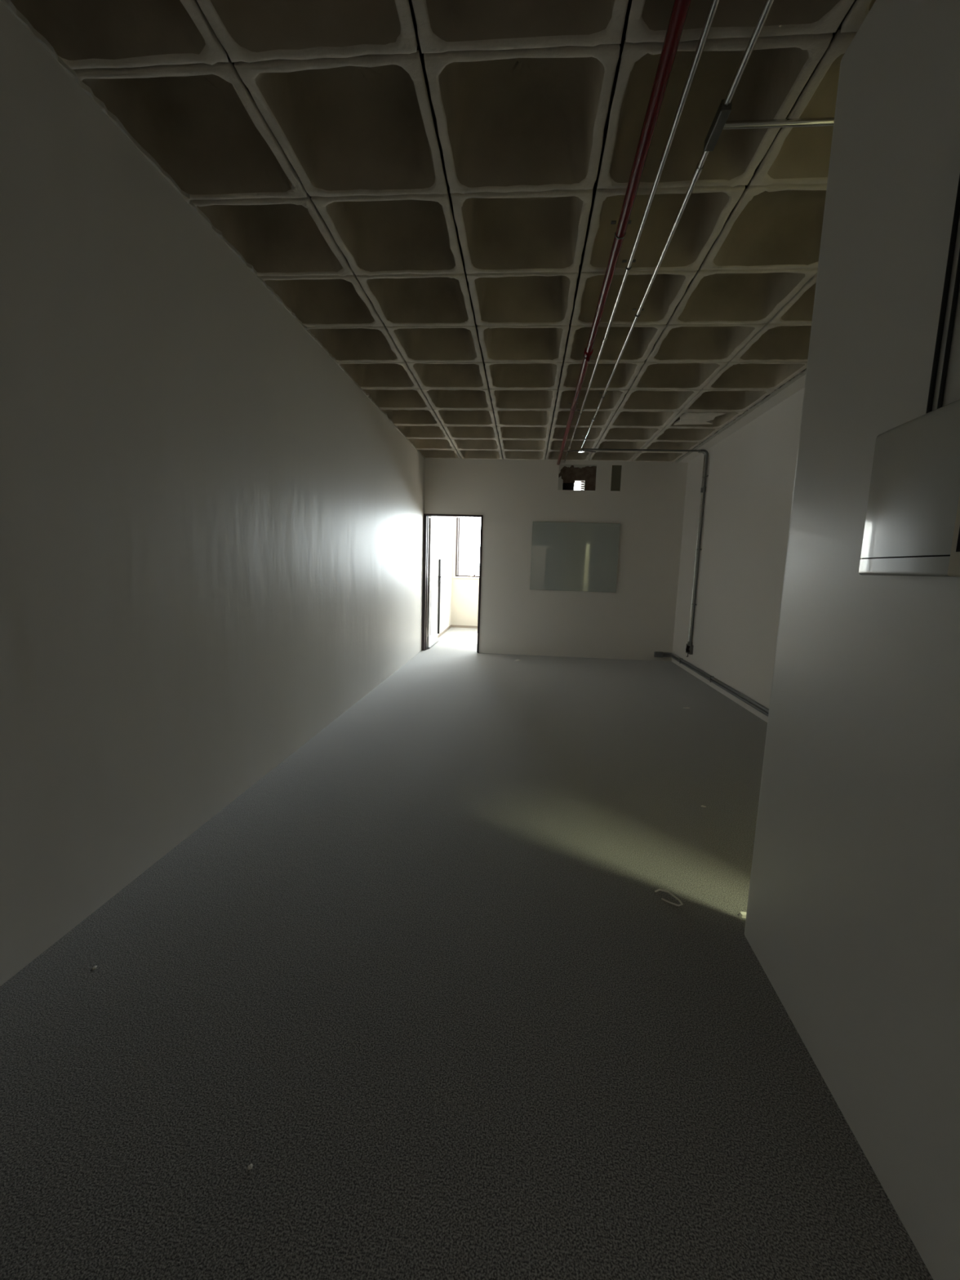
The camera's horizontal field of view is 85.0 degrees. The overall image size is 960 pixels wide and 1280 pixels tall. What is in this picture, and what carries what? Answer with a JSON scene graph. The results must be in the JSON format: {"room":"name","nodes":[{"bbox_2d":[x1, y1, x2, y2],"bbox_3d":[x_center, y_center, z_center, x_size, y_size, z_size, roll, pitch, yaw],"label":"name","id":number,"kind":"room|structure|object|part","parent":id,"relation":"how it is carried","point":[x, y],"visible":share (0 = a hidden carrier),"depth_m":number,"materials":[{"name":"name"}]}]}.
{"room":"empty office room","nodes":[
{"label":"empty office room","id":0,"kind":"room"},
{"bbox_2d":[0,0,453,986],"bbox_3d":[-1.227,-1.107,4.913,0.274,3.350,12.530,2,8,5],"label":"wall","id":1,"kind":"structure","parent":0,"point":[211,535],"depth_m":2.11,"materials":[{"name":"white paint"}]},
{"bbox_2d":[437,625,451,638],"bbox_3d":[-0.744,-0.089,9.649,0.012,0.050,3.031,2,8,5],"label":"baseboard","id":2,"kind":"structure","parent":1,"relation":"attached to","point":[450,626],"depth_m":10.16,"materials":[{"name":"brown"}]},
{"bbox_2d":[0,0,875,462],"bbox_3d":[0.602,-2.170,2.923,4.147,0.480,9.202,2,8,5],"label":"ceiling","id":3,"kind":"structure","parent":0,"point":[433,191],"depth_m":2.18,"materials":[{"name":"grey concrete"}]},
{"bbox_2d":[556,0,691,465],"bbox_3d":[0.690,-1.901,3.005,0.087,0.100,9.068,2,8,5],"label":"pipe","id":4,"kind":"object","parent":3,"relation":"attached to","point":[680,9],"visible":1,"depth_m":1.91,"materials":[{"name":"metal"}]},
{"bbox_2d":[563,0,719,462],"bbox_3d":[0.779,-1.925,2.994,0.065,0.044,9.067,2,8,5],"label":"conduit","id":5,"kind":"object","parent":3,"relation":"attached to","point":[714,3],"visible":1,"depth_m":1.94,"materials":[{"name":"white"}]},
{"bbox_2d":[577,0,834,452],"bbox_3d":[1.659,-1.820,2.516,1.668,0.064,8.245,2,8,5],"label":"conduit","id":6,"kind":"object","parent":3,"relation":"attached to","point":[719,123],"visible":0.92,"depth_m":1.76,"materials":[{"name":"white metal"}]},
{"bbox_2d":[567,449,595,452],"bbox_3d":[1.252,-2.328,6.455,0.353,0.031,0.041,2,8,5],"label":"ceiling light","id":7,"kind":"object","parent":6,"relation":"hanging from","point":[577,450],"visible":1,"depth_m":6.46,"materials":[{"name":"white plastic"}]},
{"bbox_2d":[0,626,933,1279],"bbox_3d":[2.442,0.973,3.393,8.000,0.120,15.650,2,8,5],"label":"floor","id":8,"kind":"structure","parent":0,"point":[427,975],"depth_m":1.47,"materials":[{"name":"grey concrete"}]},
{"bbox_2d":[247,1164,253,1169],"bbox_3d":[-0.496,1.137,1.130,0.012,0.004,0.010,-3,9,-32],"label":"chip","id":9,"kind":"object","parent":8,"relation":"on","point":[250,1166],"visible":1,"depth_m":1.13,"materials":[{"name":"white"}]},
{"bbox_2d":[654,888,683,906],"bbox_3d":[0.755,1.034,2.101,0.057,0.015,0.115,-3,9,-29],"label":"tie","id":10,"kind":"object","parent":8,"relation":"on","point":[658,890],"visible":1,"depth_m":2.09,"materials":[{"name":"white plastic"}]},
{"bbox_2d":[737,911,746,918],"bbox_3d":[1.020,1.053,2.011,0.051,0.018,0.023,2,8,5],"label":"crumb","id":11,"kind":"object","parent":8,"relation":"on","point":[742,914],"visible":0.6,"depth_m":2.01,"materials":[{"name":"white"}]},
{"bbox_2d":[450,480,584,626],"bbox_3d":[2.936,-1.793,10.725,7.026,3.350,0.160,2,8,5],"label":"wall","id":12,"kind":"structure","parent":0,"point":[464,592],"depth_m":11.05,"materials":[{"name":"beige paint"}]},
{"bbox_2d":[451,625,477,628],"bbox_3d":[2.824,-0.151,10.873,6.894,0.050,0.012,2,8,5],"label":"baseboard","id":13,"kind":"structure","parent":12,"relation":"attached to","point":[452,626],"depth_m":11.12,"materials":[{"name":"brown"}]},
{"bbox_2d":[453,576,479,578],"bbox_3d":[0.752,-1.264,10.898,2.640,0.030,0.055,2,8,5],"label":"sill","id":14,"kind":"structure","parent":12,"relation":"attached to","point":[453,576],"depth_m":10.96,"materials":[{"name":"beige paint"}]},
{"bbox_2d":[455,480,584,577],"bbox_3d":[0.795,-2.287,10.799,2.577,2.025,0.095,2,8,5],"label":"window","id":15,"kind":"structure","parent":12,"relation":"in","point":[458,519],"depth_m":10.92,"materials":[{"name":"grey"}]},
{"bbox_2d":[423,437,688,661],"bbox_3d":[2.653,-1.359,7.569,7.046,3.350,0.130,2,8,5],"label":"wall","id":16,"kind":"structure","parent":0,"point":[635,621],"depth_m":7.64,"materials":[{"name":"white paint"}]},
{"bbox_2d":[421,513,483,653],"bbox_3d":[-0.382,-0.900,8.326,0.877,2.045,1.006,2,8,5],"label":"door","id":17,"kind":"structure","parent":16,"relation":"attached to","point":[432,576],"depth_m":8.05,"materials":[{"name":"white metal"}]},
{"bbox_3d":[-0.746,-0.514,8.466,0.006,0.820,0.570,2,8,5],"label":"panel","id":18,"kind":"part","parent":17,"relation":"part of","materials":[{"name":"white paint"}]},
{"bbox_2d":[529,521,620,592],"bbox_3d":[1.373,-1.206,7.619,1.246,0.981,0.030,2,8,5],"label":"board","id":19,"kind":"object","parent":16,"relation":"attached to","point":[566,556],"visible":1,"depth_m":7.60,"materials":[{"name":"grey"}]},
{"bbox_2d":[557,464,622,491],"bbox_3d":[1.559,-2.325,7.516,0.898,0.402,0.099,2,8,5],"label":"wall opening","id":20,"kind":"object","parent":16,"relation":"attached to","point":[568,474],"depth_m":7.52,"materials":[{"name":"black"}]},
{"bbox_3d":[1.937,-2.304,7.466,0.135,0.355,0.038,2,8,5],"label":"olive panel","id":21,"kind":"part","parent":20,"relation":"part of","materials":[{"name":"brown"}]},
{"bbox_2d":[671,386,804,722],"bbox_3d":[2.688,-0.684,4.621,0.140,2.836,5.867,2,8,5],"label":"wall","id":22,"kind":"structure","parent":0,"point":[751,472],"depth_m":5.38,"materials":[{"name":"white paint"}]},
{"bbox_2d":[685,449,708,657],"bbox_3d":[2.747,-1.065,6.692,0.107,2.617,0.170,2,8,5],"label":"conduit","id":23,"kind":"object","parent":22,"relation":"attached to","point":[689,648],"visible":1,"depth_m":6.67,"materials":[{"name":"silver metal"}]},
{"bbox_2d":[653,651,768,716],"bbox_3d":[2.448,0.611,4.825,0.262,0.080,5.857,2,8,5],"label":"low trunking","id":24,"kind":"object","parent":22,"relation":"attached to","point":[752,703],"visible":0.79,"depth_m":5.76,"materials":[{"name":"grey"}]},
{"bbox_2d":[744,0,959,1279],"bbox_3d":[0.893,-0.098,0.209,0.244,2.791,3.092,2,8,5],"label":"wall","id":25,"kind":"structure","parent":0,"point":[852,920],"depth_m":1.25,"materials":[{"name":"white paint"}]},
{"bbox_2d":[858,399,959,577],"bbox_3d":[0.890,-0.277,0.964,0.061,0.320,0.548,3,8,7],"label":"wall box","id":26,"kind":"object","parent":25,"relation":"attached to","point":[912,526],"visible":1,"depth_m":1.04,"materials":[{"name":"grey plastic"}]},
{"bbox_2d":[925,174,959,413],"bbox_3d":[0.956,-1.024,1.018,0.009,1.178,0.011,2,8,5],"label":"cable","id":27,"kind":"object","parent":25,"relation":"attached to","point":[957,211],"visible":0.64,"depth_m":1.06,"materials":[{"name":"black rubber"}]},
{"bbox_2d":[937,248,959,408],"bbox_3d":[0.953,-1.020,0.989,0.008,1.178,0.010,2,8,5],"label":"cable","id":28,"kind":"object","parent":25,"relation":"attached to","point":[957,284],"visible":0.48,"depth_m":1.04,"materials":[{"name":"black rubber"}]}
]}

